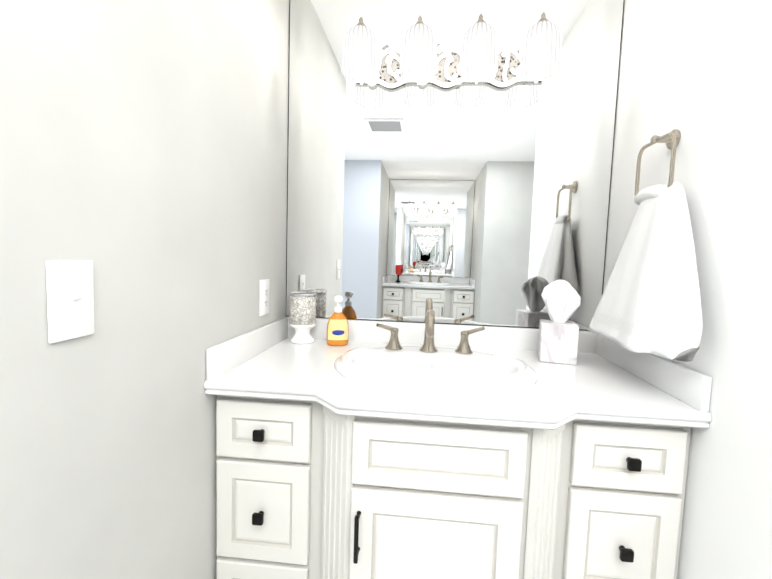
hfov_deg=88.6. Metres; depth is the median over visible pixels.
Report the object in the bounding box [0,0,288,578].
wall
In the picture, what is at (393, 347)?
faucet
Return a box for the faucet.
[376,309,485,354]
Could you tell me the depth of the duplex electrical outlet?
1.35 m
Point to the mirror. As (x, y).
(478, 203)
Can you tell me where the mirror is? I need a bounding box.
[286,0,623,329]
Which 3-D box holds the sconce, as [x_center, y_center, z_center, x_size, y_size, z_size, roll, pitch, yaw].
[0.217,-0.809,1.354,0.767,0.212,0.186,2,4,5]
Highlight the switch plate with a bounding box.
[46,260,94,343]
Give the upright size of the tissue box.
0.272 m
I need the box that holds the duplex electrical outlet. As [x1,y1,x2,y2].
[259,279,269,315]
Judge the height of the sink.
0.166 m
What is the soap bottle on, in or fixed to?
on the countertop
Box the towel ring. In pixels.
[587,129,702,361]
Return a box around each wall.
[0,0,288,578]
[285,0,624,330]
[603,0,771,578]
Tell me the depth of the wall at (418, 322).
1.51 m
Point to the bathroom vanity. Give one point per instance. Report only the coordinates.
(429, 448)
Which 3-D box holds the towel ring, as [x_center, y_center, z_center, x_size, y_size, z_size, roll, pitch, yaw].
[0.695,-0.139,1.057,0.145,0.580,0.422,2,4,5]
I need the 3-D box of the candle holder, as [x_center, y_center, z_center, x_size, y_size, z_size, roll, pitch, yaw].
[-0.314,0.108,1.493,0.101,0.186,0.101,2,4,5]
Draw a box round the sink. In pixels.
[334,346,537,420]
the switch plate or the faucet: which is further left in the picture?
the switch plate
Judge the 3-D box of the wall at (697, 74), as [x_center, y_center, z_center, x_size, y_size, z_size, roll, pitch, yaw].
[0.812,-0.006,0.968,0.114,2.340,0.971,2,4,5]
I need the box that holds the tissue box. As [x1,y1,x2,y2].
[538,280,580,364]
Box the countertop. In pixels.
[204,316,711,429]
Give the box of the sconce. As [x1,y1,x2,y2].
[341,12,561,87]
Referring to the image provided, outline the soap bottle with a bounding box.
[326,296,348,345]
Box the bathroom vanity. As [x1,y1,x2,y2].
[204,309,711,578]
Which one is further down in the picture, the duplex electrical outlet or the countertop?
the countertop
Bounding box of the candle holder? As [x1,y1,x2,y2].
[289,291,316,343]

